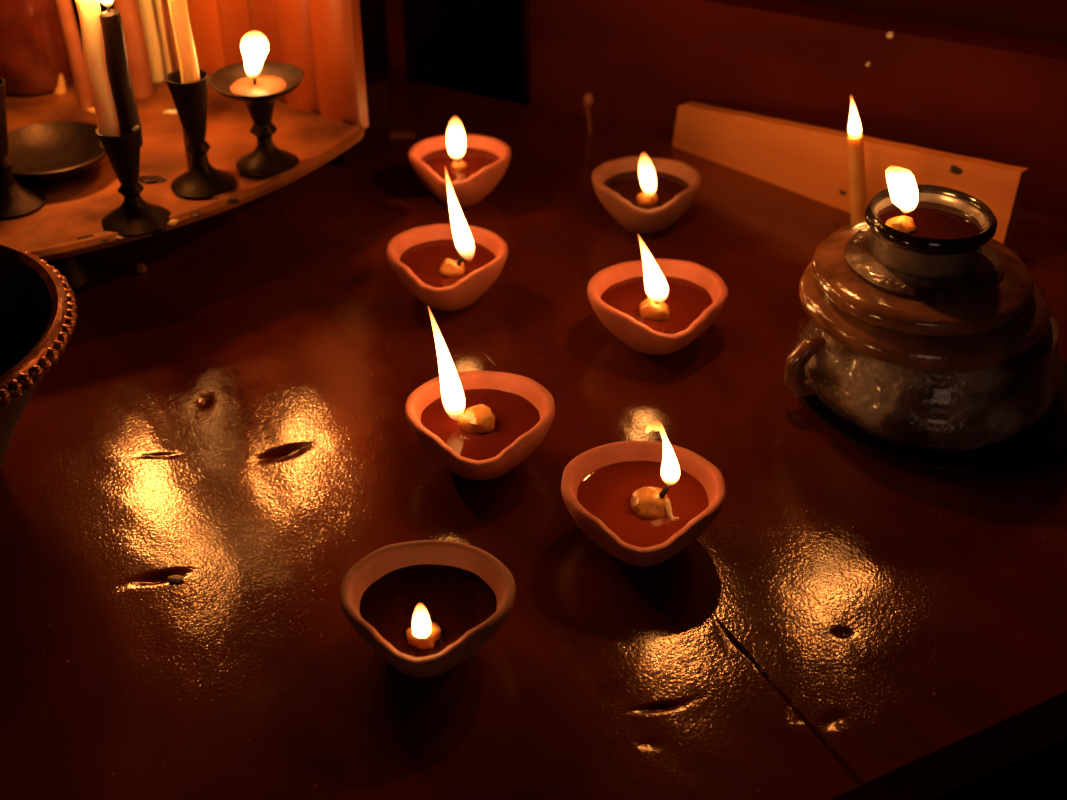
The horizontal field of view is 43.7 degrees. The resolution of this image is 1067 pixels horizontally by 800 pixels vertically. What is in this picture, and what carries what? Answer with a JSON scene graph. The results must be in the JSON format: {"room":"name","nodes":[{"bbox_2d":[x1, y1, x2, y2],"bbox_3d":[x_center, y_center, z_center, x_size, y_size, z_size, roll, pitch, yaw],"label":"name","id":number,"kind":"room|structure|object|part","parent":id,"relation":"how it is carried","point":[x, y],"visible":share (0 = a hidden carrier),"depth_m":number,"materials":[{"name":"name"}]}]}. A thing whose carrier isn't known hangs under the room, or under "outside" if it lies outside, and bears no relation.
{"room":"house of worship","nodes":[
{"label":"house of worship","id":0,"kind":"room"},
{"bbox_2d":[187,0,368,127],"bbox_3d":[-0.186,-0.445,0.789,0.168,0.566,0.019,24,41,30],"label":"curtain","id":1,"kind":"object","parent":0,"point":[322,38],"depth_m":0.90,"materials":[{"name":"fabric"}]},
{"bbox_2d":[71,0,389,167],"bbox_3d":[-0.359,-0.307,1.133,0.588,0.053,0.050,24,41,30],"label":"trim","id":2,"kind":"structure","parent":1,"relation":"attached to","point":[376,137],"depth_m":0.99,"materials":[{"name":"brown wood"}]},
{"bbox_2d":[151,0,523,103],"bbox_3d":[-0.200,-0.568,1.238,2.800,1.240,0.040,0,35,0],"label":"wall","id":3,"kind":"structure","parent":0,"point":[475,47],"depth_m":1.36,"materials":[{"name":"black paint"}]},
{"bbox_2d":[530,0,1066,217],"bbox_3d":[0.400,-0.264,0.847,0.880,1.190,0.060,17,38,23],"label":"wall","id":4,"kind":"structure","parent":0,"point":[998,98],"depth_m":0.95,"materials":[{"name":"red wood"}]},
{"bbox_2d":[385,0,407,79],"bbox_3d":[-0.120,-0.433,1.089,0.014,1.190,0.014,0,35,0],"label":"trim","id":5,"kind":"structure","parent":4,"relation":"attached to","point":[394,9],"depth_m":1.16,"materials":[{"name":"red wood"}]},
{"bbox_2d":[523,0,529,105],"bbox_3d":[0.000,-0.410,1.056,0.018,1.190,0.018,0,35,0],"label":"trim","id":6,"kind":"structure","parent":4,"relation":"attached to","point":[526,3],"depth_m":1.12,"materials":[{"name":"red wood"}]},
{"bbox_2d":[885,31,893,40],"bbox_3d":[0.245,-0.251,0.916,0.006,0.006,0.003,17,38,23],"label":"nail","id":7,"kind":"object","parent":4,"relation":"attached to","point":[889,35],"visible":1,"depth_m":0.92,"materials":[{"name":"metal"}]},
{"bbox_2d":[935,746,1047,799],"bbox_3d":[0.000,0.446,0.923,4.400,0.060,3.400,0,35,0],"label":"floor","id":8,"kind":"structure","parent":0,"point":[1016,780],"depth_m":1.07,"materials":[{"name":"black"}]},
{"bbox_2d":[0,71,1066,799],"bbox_3d":[-0.239,0.102,0.979,1.280,0.440,1.050,-16,38,-22],"label":"table","id":9,"kind":"object","parent":8,"relation":"on","point":[226,416],"visible":0.71,"depth_m":0.65,"materials":[{"name":"brown wood"}]},
{"bbox_2d":[0,244,77,469],"bbox_3d":[-0.319,0.004,0.653,0.198,0.094,0.199,0,35,0],"label":"round bowl","id":10,"kind":"object","parent":9,"relation":"on","point":[38,307],"visible":1,"depth_m":0.67,"materials":[{"name":"paint"}]},
{"bbox_2d":[135,263,146,272],"bbox_3d":[-0.253,-0.085,0.856,0.007,0.007,0.006,0,35,0],"label":"drip","id":11,"kind":"object","parent":9,"relation":"on","point":[140,267],"visible":1,"depth_m":0.85,"materials":[{"name":"wax"}]},
{"bbox_2d":[168,575,183,581],"bbox_3d":[-0.167,0.083,0.621,0.008,0.003,0.004,0,35,0],"label":"chip","id":12,"kind":"object","parent":9,"relation":"on","point":[174,578],"visible":1,"depth_m":0.62,"materials":[{"name":"brown wood"}]},
{"bbox_2d":[0,30,363,291],"bbox_3d":[-0.484,-0.172,0.932,0.648,0.063,0.411,24,41,30],"label":"round tray","id":13,"kind":"object","parent":9,"relation":"on","point":[68,225],"visible":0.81,"depth_m":0.85,"materials":[{"name":"brown wood"}]},
{"bbox_2d":[0,77,45,219],"bbox_3d":[-0.316,-0.149,0.783,0.040,0.077,0.040,0,35,0],"label":"candle holder","id":14,"kind":"object","parent":13,"relation":"on","point":[16,200],"visible":1,"depth_m":0.79,"materials":[{"name":"black metal"}]},
{"bbox_2d":[0,77,8,151],"bbox_3d":[-0.316,-0.165,0.772,0.025,0.040,0.025,0,35,0],"label":"cup","id":15,"kind":"object","parent":14,"relation":"on","point":[4,146],"depth_m":0.77,"materials":[{"name":"black metal"}]},
{"bbox_3d":[-0.316,-0.139,0.790,0.015,0.025,0.015,0,35,0],"label":"stem","id":16,"kind":"part","parent":14,"relation":"part of","materials":[{"name":"black metal"}]},
{"bbox_2d":[0,0,72,96],"bbox_3d":[-0.360,-0.290,0.920,0.066,0.150,0.066,0,35,0],"label":"glass jar","id":17,"kind":"object","parent":13,"relation":"on","point":[33,50],"visible":0.79,"depth_m":0.92,"materials":[{"name":"red glass"}]},
{"bbox_2d":[53,74,66,93],"bbox_3d":[-0.338,-0.292,0.900,0.010,0.176,0.010,-24,41,-30],"label":"taper candle","id":18,"kind":"object","parent":17,"relation":"in","point":[61,89],"visible":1,"depth_m":0.94,"materials":[{"name":"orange wax"}]},
{"bbox_2d":[8,121,106,183],"bbox_3d":[-0.304,-0.152,0.838,0.080,0.018,0.080,0,35,0],"label":"bowl","id":19,"kind":"object","parent":13,"relation":"on","point":[57,152],"visible":0.88,"depth_m":0.85,"materials":[{"name":"black metal"}]},
{"bbox_2d":[56,0,92,110],"bbox_3d":[-0.312,-0.276,0.876,0.011,0.176,0.011,-24,41,-30],"label":"taper candle","id":20,"kind":"object","parent":13,"relation":"on","point":[65,9],"visible":0.98,"depth_m":0.90,"materials":[{"name":"brown wax"}]},
{"bbox_2d":[96,123,170,236],"bbox_3d":[-0.234,-0.131,0.769,0.040,0.062,0.040,0,35,0],"label":"candle holder","id":21,"kind":"object","parent":13,"relation":"on","point":[136,217],"visible":1,"depth_m":0.77,"materials":[{"name":"black metal"}]},
{"bbox_2d":[75,0,119,149],"bbox_3d":[-0.240,-0.192,0.726,0.014,0.116,0.013,0,35,0],"label":"taper candle","id":22,"kind":"object","parent":21,"relation":"in","point":[89,11],"visible":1,"depth_m":0.73,"materials":[{"name":"beige wax"}]},
{"bbox_2d":[96,123,141,182],"bbox_3d":[-0.235,-0.141,0.761,0.025,0.031,0.025,0,35,0],"label":"cup","id":23,"kind":"object","parent":21,"relation":"on","point":[123,152],"depth_m":0.75,"materials":[{"name":"black metal"}]},
{"bbox_2d":[99,0,142,147],"bbox_3d":[-0.229,-0.188,0.730,0.013,0.104,0.012,0,35,0],"label":"taper candle","id":24,"kind":"object","parent":21,"relation":"in","point":[117,65],"visible":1,"depth_m":0.73,"materials":[{"name":"black wax"}]},
{"bbox_3d":[-0.234,-0.123,0.774,0.015,0.017,0.015,0,35,0],"label":"stem","id":25,"kind":"part","parent":21,"relation":"part of","materials":[{"name":"black metal"}]},
{"bbox_2d":[113,0,153,98],"bbox_3d":[-0.279,-0.290,0.897,0.018,0.176,0.017,0,35,0],"label":"taper candle","id":26,"kind":"object","parent":13,"relation":"on","point":[136,46],"visible":0.77,"depth_m":0.92,"materials":[{"name":"brown wax"}]},
{"bbox_2d":[138,0,163,82],"bbox_3d":[-0.274,-0.319,0.909,0.012,0.210,0.011,-24,41,-30],"label":"taper candle","id":27,"kind":"object","parent":13,"relation":"on","point":[145,6],"visible":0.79,"depth_m":0.95,"materials":[{"name":"beige wax"}]},
{"bbox_2d":[153,0,171,74],"bbox_3d":[-0.265,-0.324,0.920,0.012,0.205,0.012,-24,41,-30],"label":"taper candle","id":28,"kind":"object","parent":13,"relation":"on","point":[157,3],"visible":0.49,"depth_m":0.96,"materials":[{"name":"beige wax"}]},
{"bbox_2d":[161,0,191,169],"bbox_3d":[-0.216,-0.219,0.795,0.009,0.176,0.008,0,35,0],"label":"taper candle","id":29,"kind":"object","parent":13,"relation":"on","point":[170,39],"visible":0.31,"depth_m":0.80,"materials":[{"name":"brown wax"}]},
{"bbox_2d":[165,69,235,199],"bbox_3d":[-0.205,-0.162,0.806,0.040,0.071,0.040,0,35,0],"label":"candle holder","id":30,"kind":"object","parent":13,"relation":"on","point":[203,181],"visible":1,"depth_m":0.81,"materials":[{"name":"black metal"}]},
{"bbox_2d":[168,0,199,82],"bbox_3d":[-0.203,-0.236,0.754,0.012,0.135,0.011,0,35,0],"label":"taper candle","id":31,"kind":"object","parent":30,"relation":"in","point":[189,69],"visible":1,"depth_m":0.77,"materials":[{"name":"beige wax"}]},
{"bbox_2d":[165,69,208,138],"bbox_3d":[-0.205,-0.176,0.796,0.025,0.037,0.025,0,35,0],"label":"cup","id":32,"kind":"object","parent":30,"relation":"on","point":[190,100],"depth_m":0.79,"materials":[{"name":"black metal"}]},
{"bbox_3d":[-0.205,-0.153,0.812,0.015,0.023,0.015,0,35,0],"label":"stem","id":33,"kind":"part","parent":30,"relation":"part of","materials":[{"name":"black metal"}]},
{"bbox_2d":[209,31,303,178],"bbox_3d":[-0.170,-0.186,0.825,0.058,0.088,0.058,0,35,0],"label":"candle holder","id":34,"kind":"object","parent":13,"relation":"on","point":[255,82],"visible":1,"depth_m":0.82,"materials":[{"name":"black metal"}]},
{"bbox_3d":[-0.170,-0.192,0.820,0.058,0.014,0.058,0,35,0],"label":"dish","id":35,"kind":"part","parent":34,"relation":"part of","materials":[{"name":"black metal"}]},
{"bbox_3d":[-0.170,-0.174,0.833,0.020,0.033,0.020,0,35,0],"label":"stem","id":36,"kind":"part","parent":34,"relation":"part of","materials":[{"name":"black metal"}]},
{"bbox_2d":[389,131,415,138],"bbox_3d":[-0.103,-0.206,1.034,0.024,0.003,0.015,0,35,0],"label":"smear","id":37,"kind":"object","parent":9,"relation":"on","point":[393,134],"visible":0.96,"depth_m":1.03,"materials":[{"name":"brown"}]},
{"bbox_2d":[339,540,515,677],"bbox_3d":[-0.045,0.089,0.575,0.070,0.044,0.070,-29,44,-35],"label":"oil lamp","id":38,"kind":"object","parent":9,"relation":"on","point":[425,607],"visible":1,"depth_m":0.57,"materials":[{"name":"ceramic"}]},
{"bbox_2d":[387,169,507,310],"bbox_3d":[-0.053,-0.104,0.807,0.069,0.096,0.071,-27,43,-33],"label":"oil lamp","id":39,"kind":"object","parent":9,"relation":"on","point":[447,267],"visible":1,"depth_m":0.81,"materials":[{"name":"ceramic"}]},
{"bbox_3d":[-0.053,-0.080,0.824,0.070,0.035,0.070,-21,40,-27],"label":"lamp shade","id":40,"kind":"part","parent":39,"relation":"part of","materials":[{"name":"ceramic"}]},
{"bbox_2d":[409,117,510,206],"bbox_3d":[-0.051,-0.172,0.931,0.067,0.064,0.068,-28,44,-34],"label":"oil lamp","id":41,"kind":"object","parent":9,"relation":"on","point":[475,164],"visible":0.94,"depth_m":0.92,"materials":[{"name":"ceramic"}]},
{"bbox_2d":[405,309,554,480],"bbox_3d":[-0.027,-0.009,0.669,0.072,0.096,0.072,29,44,35],"label":"oil lamp","id":42,"kind":"object","parent":9,"relation":"on","point":[478,425],"visible":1,"depth_m":0.67,"materials":[{"name":"ceramic"}]},
{"bbox_3d":[-0.027,0.018,0.684,0.076,0.035,0.074,0,35,0],"label":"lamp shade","id":43,"kind":"part","parent":42,"relation":"part of","materials":[{"name":"ceramic"}]},
{"bbox_2d":[583,92,592,134],"bbox_3d":[0.042,-0.221,1.028,0.008,0.034,0.008,0,35,0],"label":"stick","id":44,"kind":"object","parent":9,"relation":"on","point":[588,97],"visible":1,"depth_m":1.02,"materials":[{"name":"brown wood"}]},
{"bbox_3d":[0.042,-0.230,1.021,0.008,0.012,0.008,0,35,0],"label":"knob","id":45,"kind":"part","parent":44,"relation":"part of","materials":[{"name":"brown wood"}]},
{"bbox_3d":[0.043,-0.217,1.030,0.005,0.024,0.003,0,35,0],"label":"stem","id":46,"kind":"part","parent":44,"relation":"part of","materials":[{"name":"brown wood"}]},
{"bbox_2d":[561,421,725,566],"bbox_3d":[0.051,0.036,0.623,0.074,0.076,0.073,-22,41,-29],"label":"oil lamp","id":47,"kind":"object","parent":9,"relation":"on","point":[642,503],"visible":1,"depth_m":0.62,"materials":[{"name":"ceramic"}]},
{"bbox_2d":[592,153,701,233],"bbox_3d":[0.076,-0.148,0.899,0.070,0.061,0.069,28,44,34],"label":"oil lamp","id":48,"kind":"object","parent":9,"relation":"on","point":[644,194],"visible":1,"depth_m":0.89,"materials":[{"name":"brown ceramic"}]},
{"bbox_2d":[587,236,727,354],"bbox_3d":[0.072,-0.069,0.772,0.078,0.078,0.076,20,40,26],"label":"oil lamp","id":49,"kind":"object","parent":9,"relation":"on","point":[653,306],"visible":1,"depth_m":0.77,"materials":[{"name":"ceramic"}]},
{"bbox_2d":[672,101,1027,247],"bbox_3d":[0.208,-0.170,0.926,0.272,0.066,0.013,29,44,35],"label":"wooden plank","id":50,"kind":"object","parent":9,"relation":"on","point":[809,161],"visible":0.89,"depth_m":0.93,"materials":[{"name":"brown wood"}]},
{"bbox_2d":[847,96,867,223],"bbox_3d":[0.214,-0.151,0.871,0.027,0.102,0.012,0,35,0],"label":"taper candle","id":51,"kind":"object","parent":9,"relation":"on","point":[858,199],"visible":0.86,"depth_m":0.87,"materials":[{"name":"orange wax"}]},
{"bbox_2d":[802,356,1066,470],"bbox_3d":[0.227,-0.009,0.748,0.162,0.006,0.162,0,35,0],"label":"saucer","id":52,"kind":"object","parent":9,"relation":"on","point":[1046,439],"visible":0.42,"depth_m":0.70,"materials":[{"name":"black metal"}]},
{"bbox_2d":[783,166,1060,451],"bbox_3d":[0.211,-0.064,0.706,0.152,0.137,0.140,0,35,0],"label":"oil lamp","id":53,"kind":"object","parent":52,"relation":"on","point":[925,330],"visible":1,"depth_m":0.68,"materials":[{"name":"orange ceramic"}]},
{"bbox_3d":[0.147,-0.017,0.720,0.023,0.035,0.012,-5,35,-7],"label":"handle","id":54,"kind":"part","parent":53,"relation":"part of","materials":[{"name":"orange ceramic"}]},
{"bbox_3d":[0.205,-0.068,0.704,0.114,0.015,0.113,0,35,0],"label":"lid","id":55,"kind":"part","parent":53,"relation":"part of","materials":[{"name":"orange ceramic"}]},
{"bbox_3d":[0.218,-0.029,0.731,0.139,0.052,0.140,0,35,0],"label":"glass","id":56,"kind":"part","parent":53,"relation":"part of","materials":[{"name":"clear glass"}]},
{"bbox_3d":[0.320,0.265,0.777,0.050,0.406,0.050,-16,38,-22],"label":"leg","id":57,"kind":"part","parent":9,"relation":"part of","materials":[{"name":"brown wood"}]}
]}

